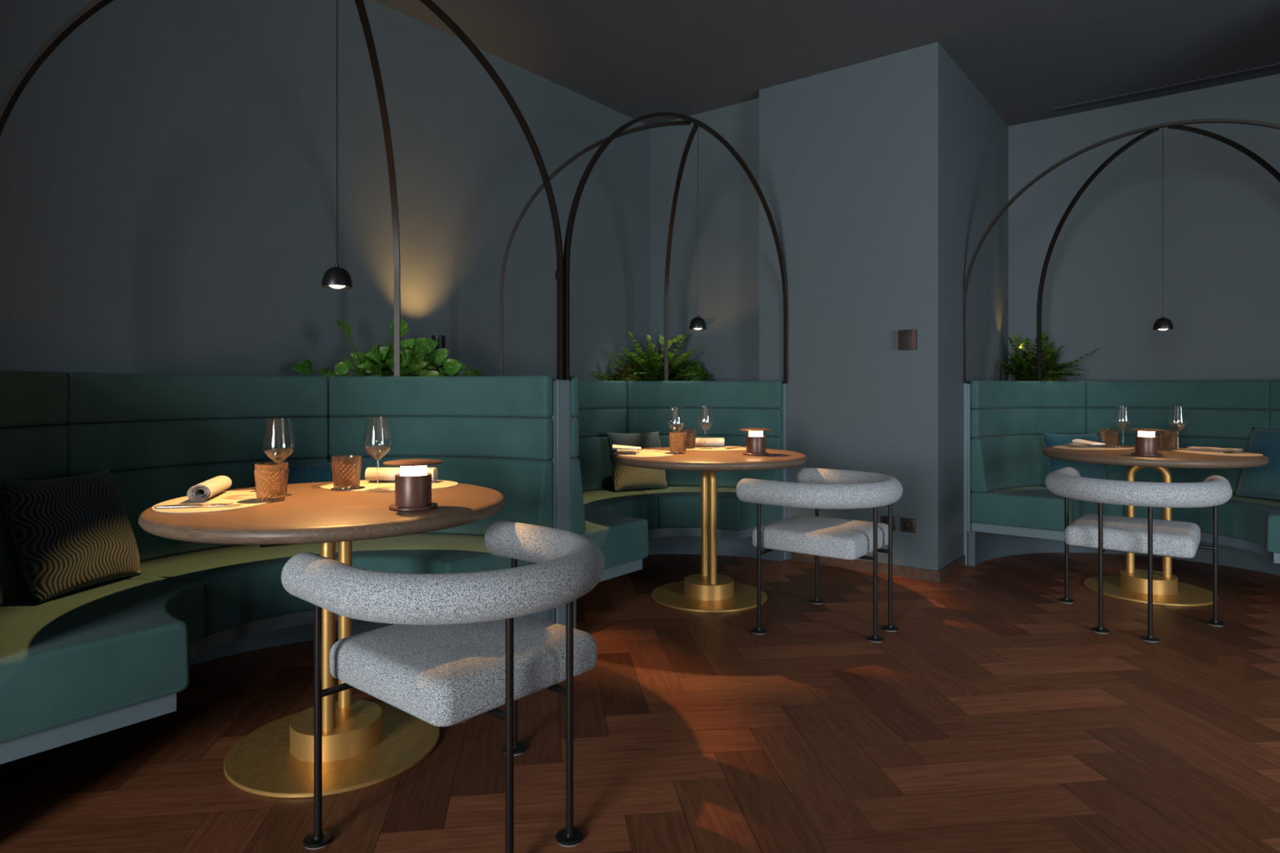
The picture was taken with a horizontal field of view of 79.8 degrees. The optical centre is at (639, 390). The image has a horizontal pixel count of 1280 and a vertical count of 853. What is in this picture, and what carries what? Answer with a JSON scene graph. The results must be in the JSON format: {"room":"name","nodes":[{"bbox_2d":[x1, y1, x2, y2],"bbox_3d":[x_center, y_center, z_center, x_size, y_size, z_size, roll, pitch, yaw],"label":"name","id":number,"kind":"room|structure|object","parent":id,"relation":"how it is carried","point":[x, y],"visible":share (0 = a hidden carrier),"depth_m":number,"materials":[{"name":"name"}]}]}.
{"room":"restaurant","nodes":[
{"label":"restaurant","id":0,"kind":"room"},
{"bbox_2d":[0,0,649,380],"bbox_3d":[-2.608,-0.445,2.317,0.120,3.050,8.895,0,0,38],"label":"wall","id":1,"kind":"structure","parent":0,"point":[168,169],"depth_m":3.51,"materials":[{"name":"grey paint"}]},
{"bbox_2d":[0,552,1279,852],"bbox_3d":[0.649,1.130,1.012,7.317,0.100,11.036,0,0,38],"label":"floor","id":2,"kind":"structure","parent":0,"point":[995,717],"depth_m":2.36,"materials":[{"name":"brown wood"}]},
{"bbox_2d":[0,369,555,764],"bbox_3d":[-1.371,0.508,2.744,1.039,1.143,1.998,0,0,38],"label":"banquette","id":3,"kind":"object","parent":2,"relation":"on","point":[103,657],"visible":0.73,"depth_m":2.82,"materials":[{"name":"teal fabric"}]},
{"bbox_2d":[0,486,30,604],"bbox_3d":[-1.791,0.459,2.101,0.219,0.331,1.008,0,0,-24],"label":"cushion","id":4,"kind":"object","parent":3,"relation":"on","point":[14,588],"depth_m":2.28,"materials":[{"name":"black fabric"}]},
{"bbox_2d":[0,369,66,427],"bbox_3d":[-1.809,0.025,2.093,0.179,0.176,1.008,0,0,-24],"label":"cushion","id":5,"kind":"object","parent":3,"relation":"on","point":[28,398],"depth_m":2.43,"materials":[{"name":"teal fabric"}]},
{"bbox_2d":[0,424,66,486],"bbox_3d":[-1.809,0.203,2.093,0.179,0.176,1.008,0,0,-24],"label":"cushion","id":6,"kind":"object","parent":3,"relation":"on","point":[28,452],"depth_m":2.43,"materials":[{"name":"teal fabric"}]},
{"bbox_2d":[0,469,141,604],"bbox_3d":[-1.783,0.445,2.420,0.204,0.359,0.379,0,0,12],"label":"cushion","id":7,"kind":"object","parent":3,"relation":"on","point":[68,534],"visible":1,"depth_m":2.33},
{"bbox_2d":[0,578,205,743],"bbox_3d":[-1.610,0.720,2.183,0.615,0.190,1.006,0,0,-25],"label":"seat cushion","id":8,"kind":"object","parent":3,"relation":"on","point":[106,649],"depth_m":1.98,"materials":[{"name":"teal fabric"}]},
{"bbox_2d":[62,417,328,476],"bbox_3d":[-1.704,0.203,2.999,0.169,0.176,0.972,0,0,38],"label":"cushion","id":9,"kind":"object","parent":3,"relation":"on","point":[122,446],"depth_m":2.98,"materials":[{"name":"teal fabric"}]},
{"bbox_2d":[64,372,328,423],"bbox_3d":[-1.704,0.025,2.999,0.169,0.176,0.972,0,0,38],"label":"cushion","id":10,"kind":"object","parent":3,"relation":"on","point":[90,397],"depth_m":2.99,"materials":[{"name":"teal fabric"}]},
{"bbox_2d":[64,457,328,561],"bbox_3d":[-1.688,0.459,2.987,0.209,0.331,0.971,0,0,38],"label":"cushion","id":11,"kind":"object","parent":3,"relation":"on","point":[141,486],"depth_m":2.91,"materials":[{"name":"teal fabric"}]},
{"bbox_2d":[115,542,320,638],"bbox_3d":[-1.530,0.720,2.866,0.606,0.190,0.968,0,0,38],"label":"seat cushion","id":12,"kind":"object","parent":3,"relation":"on","point":[240,586],"depth_m":2.70,"materials":[{"name":"teal fabric"}]},
{"bbox_2d":[0,0,563,379],"bbox_3d":[-1.249,-0.739,2.650,0.756,1.388,2.058,0,0,38],"label":"arch frame","id":13,"kind":"object","parent":3,"relation":"attached to","point":[61,33],"visible":0.98,"depth_m":3.06,"materials":[{"name":"brown metal"}]},
{"bbox_2d":[321,0,352,288],"bbox_3d":[-0.960,-0.870,2.427,0.092,1.092,0.092,0,0,38],"label":"pendant lamp","id":14,"kind":"object","parent":13,"relation":"hanging from","point":[335,277],"visible":1,"depth_m":2.43,"materials":[{"name":"metal"}]},
{"bbox_2d":[262,462,333,546],"bbox_3d":[-1.383,0.462,3.174,0.336,0.324,0.186,0,0,-28],"label":"cushion","id":15,"kind":"object","parent":3,"relation":"on","point":[313,473],"visible":0.14,"depth_m":3.16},
{"bbox_2d":[335,533,537,573],"bbox_3d":[-0.891,0.720,3.119,1.006,0.190,0.615,0,0,10],"label":"seat cushion","id":16,"kind":"object","parent":3,"relation":"on","point":[421,553],"depth_m":2.95,"materials":[{"name":"teal fabric"}]},
{"bbox_2d":[328,375,552,417],"bbox_3d":[-0.855,0.025,3.335,1.008,0.176,0.179,0,0,9],"label":"cushion","id":17,"kind":"object","parent":3,"relation":"on","point":[511,396],"depth_m":3.35,"materials":[{"name":"teal fabric"}]},
{"bbox_2d":[328,416,552,460],"bbox_3d":[-0.855,0.203,3.335,1.008,0.176,0.179,0,0,9],"label":"cushion","id":18,"kind":"object","parent":3,"relation":"on","point":[430,437],"depth_m":3.35,"materials":[{"name":"teal fabric"}]},
{"bbox_2d":[328,456,552,535],"bbox_3d":[-0.858,0.459,3.315,1.008,0.331,0.219,0,0,9],"label":"cushion","id":19,"kind":"object","parent":3,"relation":"on","point":[525,482],"depth_m":3.27,"materials":[{"name":"teal fabric"}]},
{"bbox_2d":[137,481,505,798],"bbox_3d":[-0.922,0.705,2.329,1.010,0.750,1.010,0,0,-4],"label":"round table","id":20,"kind":"object","parent":2,"relation":"on","point":[366,744],"visible":0.87,"depth_m":2.20,"materials":[{"name":"brown wood"}]},
{"bbox_2d":[151,489,273,513],"bbox_3d":[-1.248,0.329,2.290,0.316,0.002,0.464,0,0,-7],"label":"placemat","id":21,"kind":"object","parent":20,"relation":"on","point":[247,498],"visible":0.62,"depth_m":2.24,"materials":[{"name":"beige leather"}]},
{"bbox_2d":[155,504,242,508],"bbox_3d":[-1.235,0.323,2.144,0.220,0.006,0.016,0,0,-12],"label":"table knife","id":22,"kind":"object","parent":21,"relation":"on","point":[191,505],"visible":1,"depth_m":2.13,"materials":[{"name":"silver metal"}]},
{"bbox_2d":[186,475,231,502],"bbox_3d":[-1.317,0.301,2.350,0.062,0.053,0.250,0,0,-15],"label":"rolled napkin","id":23,"kind":"object","parent":21,"relation":"on","point":[198,493],"visible":1,"depth_m":2.28,"materials":[{"name":"beige fabric"}]},
{"bbox_2d":[253,462,288,501],"bbox_3d":[-1.104,0.273,2.296,0.094,0.108,0.094,0,0,38],"label":"glass tumbler","id":24,"kind":"object","parent":21,"relation":"on","point":[271,478],"visible":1,"depth_m":2.26,"materials":[{"name":"glass"}]},
{"bbox_2d":[262,418,295,496],"bbox_3d":[-1.125,0.207,2.384,0.094,0.240,0.094,0,0,38],"label":"wine glass","id":25,"kind":"object","parent":21,"relation":"on","point":[287,495],"visible":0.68,"depth_m":2.39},
{"bbox_2d":[262,418,295,461],"bbox_3d":[-1.125,0.158,2.384,0.094,0.141,0.094,0,0,38],"label":"bowl","id":26,"kind":"object","parent":25,"relation":"on","point":[266,419],"depth_m":2.38,"materials":[{"name":"clear glass"}]},
{"bbox_2d":[320,480,457,491],"bbox_3d":[-0.870,0.329,2.667,0.464,0.002,0.316,0,0,0],"label":"placemat","id":27,"kind":"object","parent":20,"relation":"on","point":[364,484],"visible":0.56,"depth_m":2.65,"materials":[{"name":"fabric"}]},
{"bbox_2d":[331,455,361,490],"bbox_3d":[-0.975,0.273,2.547,0.094,0.108,0.094,0,0,26],"label":"glass tumbler","id":28,"kind":"object","parent":27,"relation":"on","point":[346,469],"visible":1,"depth_m":2.51,"materials":[{"name":"glass"}]},
{"bbox_2d":[362,416,392,491],"bbox_3d":[-0.861,0.207,2.515,0.094,0.240,0.094,0,0,38],"label":"wine glass","id":29,"kind":"object","parent":27,"relation":"on","point":[374,489],"visible":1,"depth_m":2.52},
{"bbox_2d":[362,416,392,460],"bbox_3d":[-0.861,0.158,2.515,0.094,0.141,0.094,0,0,38],"label":"bowl","id":30,"kind":"object","parent":29,"relation":"on","point":[380,416],"depth_m":2.52,"materials":[{"name":"clear glass"}]},
{"bbox_2d":[364,467,437,482],"bbox_3d":[-0.849,0.301,2.729,0.240,0.053,0.062,0,0,0],"label":"rolled napkin","id":31,"kind":"object","parent":27,"relation":"on","point":[371,474],"visible":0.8,"depth_m":2.70,"materials":[{"name":"beige fabric"}]},
{"bbox_2d":[382,458,443,511],"bbox_3d":[-0.636,0.263,2.151,0.164,0.134,0.164,0,0,38],"label":"table lamp","id":32,"kind":"object","parent":20,"relation":"on","point":[413,484],"visible":1,"depth_m":2.11,"materials":[{"name":"brown metal"}]},
{"bbox_2d":[280,520,604,852],"bbox_3d":[-0.414,0.738,1.928,0.620,0.684,0.737,0,0,40],"label":"chair","id":33,"kind":"object","parent":2,"relation":"on","point":[459,647],"visible":1,"depth_m":1.77,"materials":[{"name":"grey fabric"}]},
{"bbox_2d":[552,379,568,626],"bbox_3d":[-0.490,0.517,3.378,0.417,1.125,0.074,0,0,38],"label":"end panel","id":34,"kind":"object","parent":2,"relation":"on","point":[562,385],"visible":0.24,"depth_m":3.24,"materials":[{"name":"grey paint"}]},
{"bbox_2d":[551,376,783,628],"bbox_3d":[-0.104,0.508,4.393,1.039,1.143,1.998,0,0,38],"label":"banquette","id":35,"kind":"object","parent":2,"relation":"on","point":[628,526],"visible":0.54,"depth_m":4.84,"materials":[{"name":"teal fabric"}]},
{"bbox_2d":[551,376,578,416],"bbox_3d":[-0.542,0.025,3.742,0.179,0.176,1.008,0,0,-24],"label":"cushion","id":36,"kind":"object","parent":35,"relation":"on","point":[574,380],"depth_m":3.31,"materials":[{"name":"teal fabric"}]},
{"bbox_2d":[571,417,578,457],"bbox_3d":[-0.542,0.203,3.742,0.179,0.176,1.008,0,0,-24],"label":"cushion","id":37,"kind":"object","parent":35,"relation":"on","point":[575,420],"depth_m":3.31,"materials":[{"name":"teal fabric"}]},
{"bbox_2d":[571,457,586,533],"bbox_3d":[-0.523,0.459,3.750,0.219,0.331,1.008,0,0,-24],"label":"cushion","id":38,"kind":"object","parent":35,"relation":"on","point":[578,512],"depth_m":3.32,"materials":[{"name":"teal fabric"}]},
{"bbox_2d":[574,435,613,491],"bbox_3d":[-0.420,0.459,4.636,0.209,0.331,0.971,0,0,38],"label":"cushion","id":39,"kind":"object","parent":35,"relation":"on","point":[596,470],"depth_m":4.82,"materials":[{"name":"teal fabric"}]},
{"bbox_2d":[571,408,626,436],"bbox_3d":[-0.436,0.203,4.649,0.169,0.176,0.972,0,0,38],"label":"cushion","id":40,"kind":"object","parent":35,"relation":"on","point":[593,422],"depth_m":4.88,"materials":[{"name":"teal fabric"}]},
{"bbox_2d":[578,380,626,408],"bbox_3d":[-0.436,0.025,4.649,0.169,0.176,0.972,0,0,38],"label":"cushion","id":41,"kind":"object","parent":35,"relation":"on","point":[593,394],"depth_m":4.88,"materials":[{"name":"teal fabric"}]},
{"bbox_2d":[578,505,648,569],"bbox_3d":[-0.343,0.720,3.833,0.615,0.190,1.006,0,0,-25],"label":"seat cushion","id":42,"kind":"object","parent":35,"relation":"on","point":[622,540],"depth_m":3.61,"materials":[{"name":"teal fabric"}]},
{"bbox_2d":[582,488,657,529],"bbox_3d":[-0.262,0.720,4.515,0.606,0.190,0.968,0,0,38],"label":"seat cushion","id":43,"kind":"object","parent":35,"relation":"on","point":[642,503],"depth_m":4.47,"materials":[{"name":"teal fabric"}]},
{"bbox_2d":[606,431,667,491],"bbox_3d":[-0.018,0.443,4.832,0.376,0.362,0.195,0,0,-28],"label":"cushion","id":44,"kind":"object","parent":35,"relation":"on","point":[624,477],"visible":0.72,"depth_m":4.76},
{"bbox_2d":[499,111,787,383],"bbox_3d":[0.019,-0.739,4.299,0.756,1.388,2.058,0,0,38],"label":"arch frame","id":45,"kind":"object","parent":35,"relation":"attached to","point":[604,143],"visible":0.99,"depth_m":4.01,"materials":[{"name":"brown metal"}]},
{"bbox_2d":[688,124,706,329],"bbox_3d":[0.308,-0.870,4.077,0.092,1.092,0.092,0,0,38],"label":"pendant lamp","id":46,"kind":"object","parent":45,"relation":"hanging from","point":[697,322],"visible":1,"depth_m":4.07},
{"bbox_2d":[626,380,782,408],"bbox_3d":[0.412,0.025,4.984,1.008,0.176,0.179,0,0,9],"label":"cushion","id":47,"kind":"object","parent":35,"relation":"on","point":[745,393],"depth_m":5.00,"materials":[{"name":"teal fabric"}]},
{"bbox_2d":[626,408,782,436],"bbox_3d":[0.412,0.203,4.984,1.008,0.176,0.179,0,0,9],"label":"cushion","id":48,"kind":"object","parent":35,"relation":"on","point":[727,422],"depth_m":5.00,"materials":[{"name":"teal fabric"}]},
{"bbox_2d":[632,485,782,531],"bbox_3d":[0.376,0.720,4.768,1.006,0.190,0.615,0,0,10],"label":"seat cushion","id":49,"kind":"object","parent":35,"relation":"on","point":[677,508],"depth_m":4.53,"materials":[{"name":"teal fabric"}]},
{"bbox_2d":[658,435,782,487],"bbox_3d":[0.409,0.459,4.964,1.008,0.331,0.219,0,0,9],"label":"cushion","id":50,"kind":"object","parent":35,"relation":"on","point":[674,478],"depth_m":4.96,"materials":[{"name":"teal fabric"}]},
{"bbox_2d":[612,447,807,613],"bbox_3d":[0.361,0.705,4.023,1.010,0.750,1.010,0,0,-9],"label":"round table","id":51,"kind":"object","parent":2,"relation":"on","point":[708,591],"visible":0.91,"depth_m":3.91,"materials":[{"name":"wood"}]},
{"bbox_2d":[613,449,674,457],"bbox_3d":[0.023,0.329,4.018,0.316,0.002,0.464,0,0,0],"label":"placemat","id":52,"kind":"object","parent":51,"relation":"on","point":[645,453],"visible":0.76,"depth_m":3.94,"materials":[{"name":"fabric"}]},
{"bbox_2d":[612,444,640,454],"bbox_3d":[-0.069,0.306,4.013,0.150,0.041,0.230,0,0,0],"label":"folded napkin","id":53,"kind":"object","parent":52,"relation":"on","point":[621,450],"visible":1,"depth_m":4.00,"materials":[{"name":"beige fabric"}]},
{"bbox_2d":[669,431,686,453],"bbox_3d":[0.199,0.273,4.009,0.094,0.108,0.094,0,0,15],"label":"glass tumbler","id":54,"kind":"object","parent":51,"relation":"on","point":[677,440],"visible":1,"depth_m":3.97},
{"bbox_2d":[685,445,746,450],"bbox_3d":[0.431,0.329,4.360,0.464,0.002,0.316,0,0,-2],"label":"placemat","id":55,"kind":"object","parent":51,"relation":"on","point":[724,446],"visible":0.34,"depth_m":4.26,"materials":[{"name":"fabric"}]},
{"bbox_2d":[680,428,696,448],"bbox_3d":[0.271,0.273,4.332,0.094,0.108,0.094,0,0,32],"label":"glass tumbler","id":56,"kind":"object","parent":55,"relation":"on","point":[691,433],"visible":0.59,"depth_m":4.29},
{"bbox_2d":[694,437,724,447],"bbox_3d":[0.400,0.301,4.436,0.170,0.053,0.062,0,0,-3],"label":"rolled napkin","id":57,"kind":"object","parent":55,"relation":"on","point":[700,442],"visible":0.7,"depth_m":4.41,"materials":[{"name":"beige fabric"}]},
{"bbox_2d":[739,428,771,455],"bbox_3d":[0.596,0.263,3.943,0.164,0.134,0.164,0,0,38],"label":"table lamp","id":58,"kind":"object","parent":51,"relation":"on","point":[755,441],"visible":1,"depth_m":3.90,"materials":[{"name":"brown metal"}]},
{"bbox_2d":[782,383,786,559],"bbox_3d":[0.765,0.517,5.011,0.417,1.125,0.030,0,0,38],"label":"end panel","id":59,"kind":"object","parent":2,"relation":"on","point":[784,384],"visible":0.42,"depth_m":4.88,"materials":[{"name":"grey paint"}]},
{"bbox_2d":[736,467,902,642],"bbox_3d":[0.881,0.738,3.533,0.620,0.684,0.737,0,0,38],"label":"chair","id":60,"kind":"object","parent":2,"relation":"on","point":[815,535],"visible":1,"depth_m":3.36,"materials":[{"name":"grey fabric"}]},
{"bbox_2d":[759,41,1008,570],"bbox_3d":[1.799,-0.445,5.412,1.138,3.050,1.865,0,0,38],"label":"wall pier","id":61,"kind":"object","parent":2,"relation":"on","point":[882,180],"visible":0.79,"depth_m":4.64,"materials":[{"name":"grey paint"}]},
{"bbox_2d":[791,552,940,582],"bbox_3d":[1.327,1.049,4.591,0.910,0.062,0.012,0,0,38],"label":"baseboard","id":62,"kind":"structure","parent":61,"relation":"attached to","point":[933,575],"depth_m":4.55,"materials":[{"name":"brown wood"}]},
{"bbox_2d":[882,515,896,530],"bbox_3d":[1.460,0.778,4.488,0.080,0.080,0.014,0,0,38],"label":"power socket","id":63,"kind":"object","parent":61,"relation":"attached to","point":[885,518],"visible":0.52,"depth_m":4.47,"materials":[{"name":"grey plastic"}]},
{"bbox_2d":[897,329,916,350],"bbox_3d":[1.541,-0.292,4.413,0.100,0.114,0.034,0,0,38],"label":"wall control","id":64,"kind":"object","parent":61,"relation":"attached to","point":[907,339],"visible":1,"depth_m":4.40,"materials":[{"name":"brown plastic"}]},
{"bbox_2d":[901,517,915,533],"bbox_3d":[1.549,0.778,4.419,0.080,0.080,0.014,0,0,38],"label":"power socket","id":65,"kind":"object","parent":61,"relation":"attached to","point":[908,525],"visible":1,"depth_m":4.41,"materials":[{"name":"grey plastic"}]},
{"bbox_2d":[938,555,965,581],"bbox_3d":[1.846,1.049,4.529,0.012,0.062,0.523,0,0,38],"label":"baseboard","id":66,"kind":"structure","parent":61,"relation":"attached to","point":[960,562],"depth_m":4.52,"materials":[{"name":"brown wood"}]},
{"bbox_2d":[963,382,968,565],"bbox_3d":[2.139,0.517,4.901,0.022,1.125,0.422,0,0,38],"label":"end panel","id":67,"kind":"object","parent":2,"relation":"on","point":[965,384],"visible":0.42,"depth_m":4.73,"materials":[{"name":"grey paint"}]},
{"bbox_2d":[967,379,1279,575],"bbox_3d":[3.129,0.508,4.531,1.998,1.143,1.039,0,0,38],"label":"banquette","id":68,"kind":"object","parent":2,"relation":"on","point":[1011,510],"visible":0.59,"depth_m":4.78,"materials":[{"name":"teal fabric"}]},
{"bbox_2d":[970,434,1049,493],"bbox_3d":[2.486,0.459,4.951,1.008,0.331,0.219,0,0,-24],"label":"cushion","id":69,"kind":"object","parent":68,"relation":"on","point":[1000,463],"depth_m":4.91,"materials":[{"name":"teal fabric"}]},
{"bbox_2d":[970,380,1085,408],"bbox_3d":[2.478,0.025,4.969,1.008,0.176,0.179,0,0,-24],"label":"cushion","id":70,"kind":"object","parent":68,"relation":"on","point":[984,394],"depth_m":5.04,"materials":[{"name":"teal fabric"}]},
{"bbox_2d":[970,407,1085,437],"bbox_3d":[2.478,0.203,4.969,1.008,0.176,0.179,0,0,-24],"label":"cushion","id":71,"kind":"object","parent":68,"relation":"on","point":[985,422],"depth_m":5.04,"materials":[{"name":"teal fabric"}]},
{"bbox_2d":[970,485,1123,532],"bbox_3d":[2.568,0.720,4.770,1.006,0.190,0.615,0,0,-25],"label":"seat cushion","id":72,"kind":"object","parent":68,"relation":"on","point":[1027,508],"depth_m":4.57,"materials":[{"name":"teal fabric"}]},
{"bbox_2d":[1043,432,1106,479],"bbox_3d":[2.816,0.450,4.956,0.364,0.348,0.194,0,0,-3],"label":"cushion","id":73,"kind":"object","parent":68,"relation":"on","point":[1090,470],"visible":0.48,"depth_m":4.91,"materials":[{"name":"fabric"}]},
{"bbox_2d":[962,118,1279,382],"bbox_3d":[3.035,-0.739,4.409,2.058,1.388,0.756,0,0,38],"label":"arch frame","id":74,"kind":"object","parent":68,"relation":"attached to","point":[1178,125],"visible":0.99,"depth_m":4.48,"materials":[{"name":"brown metal"}]},
{"bbox_2d":[1152,127,1173,330],"bbox_3d":[2.812,-0.870,4.119,0.092,1.092,0.092,0,0,38],"label":"pendant lamp","id":75,"kind":"object","parent":74,"relation":"hanging from","point":[1163,323],"visible":1,"depth_m":4.12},
{"bbox_2d":[1097,434,1249,493],"bbox_3d":[3.372,0.459,4.847,0.971,0.331,0.209,0,0,38],"label":"cushion","id":76,"kind":"object","parent":68,"relation":"on","point":[1117,473],"depth_m":4.81,"materials":[{"name":"teal fabric"}]},
{"bbox_2d":[1084,379,1271,409],"bbox_3d":[3.384,0.025,4.863,0.972,0.176,0.169,0,0,38],"label":"cushion","id":77,"kind":"object","parent":68,"relation":"on","point":[1154,394],"depth_m":4.88,"materials":[{"name":"teal fabric"}]},
{"bbox_2d":[1084,408,1271,439],"bbox_3d":[3.384,0.203,4.863,0.972,0.176,0.169,0,0,38],"label":"cushion","id":78,"kind":"object","parent":68,"relation":"on","point":[1203,423],"depth_m":4.85,"materials":[{"name":"teal fabric"}]},
{"bbox_2d":[1123,493,1259,534],"bbox_3d":[3.251,0.720,4.689,0.968,0.190,0.606,0,0,38],"label":"seat cushion","id":79,"kind":"object","parent":68,"relation":"on","point":[1202,517],"depth_m":4.41,"materials":[{"name":"teal fabric"}]},
{"bbox_2d":[1217,497,1279,553],"bbox_3d":[3.504,0.720,4.051,0.615,0.190,1.006,0,0,10],"label":"seat cushion","id":80,"kind":"object","parent":68,"relation":"on","point":[1252,522],"depth_m":4.13,"materials":[{"name":"teal fabric"}]},
{"bbox_2d":[1235,427,1279,499],"bbox_3d":[3.623,0.421,4.325,0.207,0.405,0.424,0,0,-11],"label":"cushion","id":81,"kind":"object","parent":68,"relation":"on","point":[1262,482],"visible":0.85,"depth_m":4.36,"materials":[{"name":"fabric"}]},
{"bbox_2d":[1270,379,1279,409],"bbox_3d":[3.720,0.025,4.015,0.179,0.176,1.008,0,0,9],"label":"cushion","id":82,"kind":"object","parent":68,"relation":"on","point":[1274,384],"depth_m":4.48,"materials":[{"name":"teal fabric"}]},
{"bbox_2d":[1270,409,1279,431],"bbox_3d":[3.720,0.203,4.015,0.179,0.176,1.008,0,0,9],"label":"cushion","id":83,"kind":"object","parent":68,"relation":"on","point":[1274,414],"depth_m":4.48,"materials":[{"name":"teal fabric"}]},
{"bbox_2d":[1044,466,1232,642],"bbox_3d":[2.287,0.738,3.561,0.737,0.684,0.620,0,0,39],"label":"chair","id":84,"kind":"object","parent":2,"relation":"on","point":[1152,537],"visible":1,"depth_m":3.41,"materials":[{"name":"grey fabric"}]},
{"bbox_2d":[1042,445,1269,606],"bbox_3d":[2.741,0.705,4.130,1.010,0.750,1.010,0,0,38],"label":"round table","id":85,"kind":"object","parent":2,"relation":"on","point":[1131,584],"visible":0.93,"depth_m":4.00,"materials":[{"name":"wood"}]},
{"bbox_2d":[1052,445,1134,449],"bbox_3d":[2.616,0.329,4.422,0.464,0.002,0.316,0,0,-14],"label":"placemat","id":86,"kind":"object","parent":85,"relation":"on","point":[1055,446],"visible":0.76,"depth_m":4.32,"materials":[{"name":"beige leather"}]},
{"bbox_2d":[1065,439,1105,448],"bbox_3d":[2.571,0.306,4.437,0.200,0.041,0.150,0,0,-14],"label":"folded napkin","id":87,"kind":"object","parent":86,"relation":"on","point":[1077,442],"visible":1,"depth_m":4.42,"materials":[{"name":"beige fabric"}]},
{"bbox_2d":[1100,428,1119,448],"bbox_3d":[2.698,0.273,4.397,0.094,0.108,0.094,0,0,20],"label":"glass tumbler","id":88,"kind":"object","parent":86,"relation":"on","point":[1110,437],"visible":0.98,"depth_m":4.36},
{"bbox_2d":[1127,428,1165,456],"bbox_3d":[2.588,0.263,3.914,0.164,0.134,0.164,0,0,38],"label":"table lamp","id":89,"kind":"object","parent":85,"relation":"on","point":[1146,443],"visible":1,"depth_m":3.88,"materials":[{"name":"brown metal"}]},
{"bbox_2d":[1157,430,1177,450],"bbox_3d":[2.914,0.273,4.230,0.094,0.108,0.094,0,0,9],"label":"glass tumbler","id":90,"kind":"object","parent":85,"relation":"on","point":[1167,439],"visible":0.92,"depth_m":4.20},
{"bbox_2d":[1173,448,1263,456],"bbox_3d":[3.060,0.329,4.080,0.316,0.002,0.464,0,0,-4],"label":"placemat","id":91,"kind":"object","parent":85,"relation":"on","point":[1187,451],"visible":0.7,"depth_m":3.99,"materials":[{"name":"fabric"}]},
{"bbox_2d":[1186,446,1243,453],"bbox_3d":[3.078,0.317,4.104,0.100,0.020,0.240,0,0,-32],"label":"folded napkin","id":92,"kind":"object","parent":91,"relation":"on","point":[1193,448],"visible":0.98,"depth_m":4.11,"materials":[{"name":"beige fabric"}]},
{"bbox_3d":[-0.962,0.542,3.741,0.737,1.075,1.100,0,0,38],"label":"planter","id":93,"kind":"object","parent":2,"relation":"on","visible":0},
{"bbox_2d":[291,316,483,381],"bbox_3d":[-1.135,-0.141,3.677,0.416,0.430,0.939,0,0,38],"label":"pothos plant","id":94,"kind":"object","parent":93,"relation":"in","point":[419,357],"visible":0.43,"depth_m":3.62,"materials":[{"name":"green plant"}]},
{"bbox_2d":[431,335,445,373],"bbox_3d":[-1.029,-0.138,3.912,0.068,0.285,0.068,0,0,38],"label":"uplight","id":95,"kind":"object","parent":93,"relation":"in","point":[441,340],"visible":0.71,"depth_m":3.88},
{"bbox_3d":[0.170,0.542,5.213,0.737,1.075,0.655,0,0,38],"label":"planter","id":96,"kind":"object","parent":2,"relation":"on","visible":0},
{"bbox_2d":[589,363,673,381],"bbox_3d":[-0.014,-0.093,5.206,0.485,0.306,0.634,0,0,38],"label":"fern plant","id":97,"kind":"object","parent":96,"relation":"in","point":[633,371],"visible":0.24,"depth_m":5.15,"materials":[{"name":"green plant"}]},
{"bbox_2d":[615,360,647,381],"bbox_3d":[-0.054,-0.096,5.209,0.236,0.216,0.292,0,0,38],"label":"heather plant","id":98,"kind":"object","parent":96,"relation":"in","point":[623,375],"visible":0.43,"depth_m":5.14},
{"bbox_2d":[603,330,702,381],"bbox_3d":[0.101,-0.188,5.237,0.663,0.445,0.624,0,0,-39],"label":"fern plant","id":99,"kind":"object","parent":96,"relation":"in","point":[655,370],"visible":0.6,"depth_m":5.16,"materials":[{"name":"green plant"}]},
{"bbox_2d":[671,359,713,381],"bbox_3d":[0.340,-0.102,5.323,0.392,0.249,0.270,0,0,38],"label":"ivy plant","id":100,"kind":"object","parent":96,"relation":"in","point":[692,368],"visible":0.49,"depth_m":5.28,"materials":[{"name":"green plant"}]},
{"bbox_3d":[2.753,0.542,5.274,0.522,1.075,0.661,0,0,38],"label":"planter","id":101,"kind":"object","parent":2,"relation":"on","visible":0},
{"bbox_2d":[1010,352,1066,381],"bbox_3d":[2.780,-0.122,5.361,0.391,0.284,0.310,0,0,38],"label":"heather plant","id":102,"kind":"object","parent":101,"relation":"in","point":[1054,379],"visible":0.19,"depth_m":5.27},
{"bbox_2d":[995,332,1099,381],"bbox_3d":[2.773,-0.200,5.266,0.610,0.411,0.624,0,0,-15],"label":"fern plant","id":103,"kind":"object","parent":101,"relation":"in","point":[1020,365],"visible":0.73,"depth_m":5.24,"materials":[{"name":"green plant"}]},
{"bbox_2d":[649,97,759,381],"bbox_3d":[0.501,-0.445,5.460,0.980,3.050,0.120,0,0,38],"label":"wall","id":104,"kind":"structure","parent":0,"point":[728,201],"depth_m":5.38,"materials":[{"name":"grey paint"}]},
{"bbox_2d":[374,0,1279,126],"bbox_3d":[0.601,-2.020,0.799,7.060,0.100,10.640,0,0,38],"label":"ceiling","id":105,"kind":"structure","parent":0,"point":[1028,59],"depth_m":4.30,"materials":[{"name":"paint"}]},
{"bbox_2d":[1053,62,1279,111],"bbox_3d":[4.066,-1.968,4.487,2.920,0.004,0.068,0,0,38],"label":"ceiling vent","id":106,"kind":"object","parent":105,"relation":"in","point":[1276,65],"visible":1,"depth_m":4.96,"materials":[{"name":"metal"}]},
{"bbox_2d":[1008,73,1279,381],"bbox_3d":[4.646,-0.445,4.324,4.702,3.050,0.120,0,0,38],"label":"wall","id":107,"kind":"structure","parent":0,"point":[1103,287],"depth_m":5.15,"materials":[{"name":"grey paint"}]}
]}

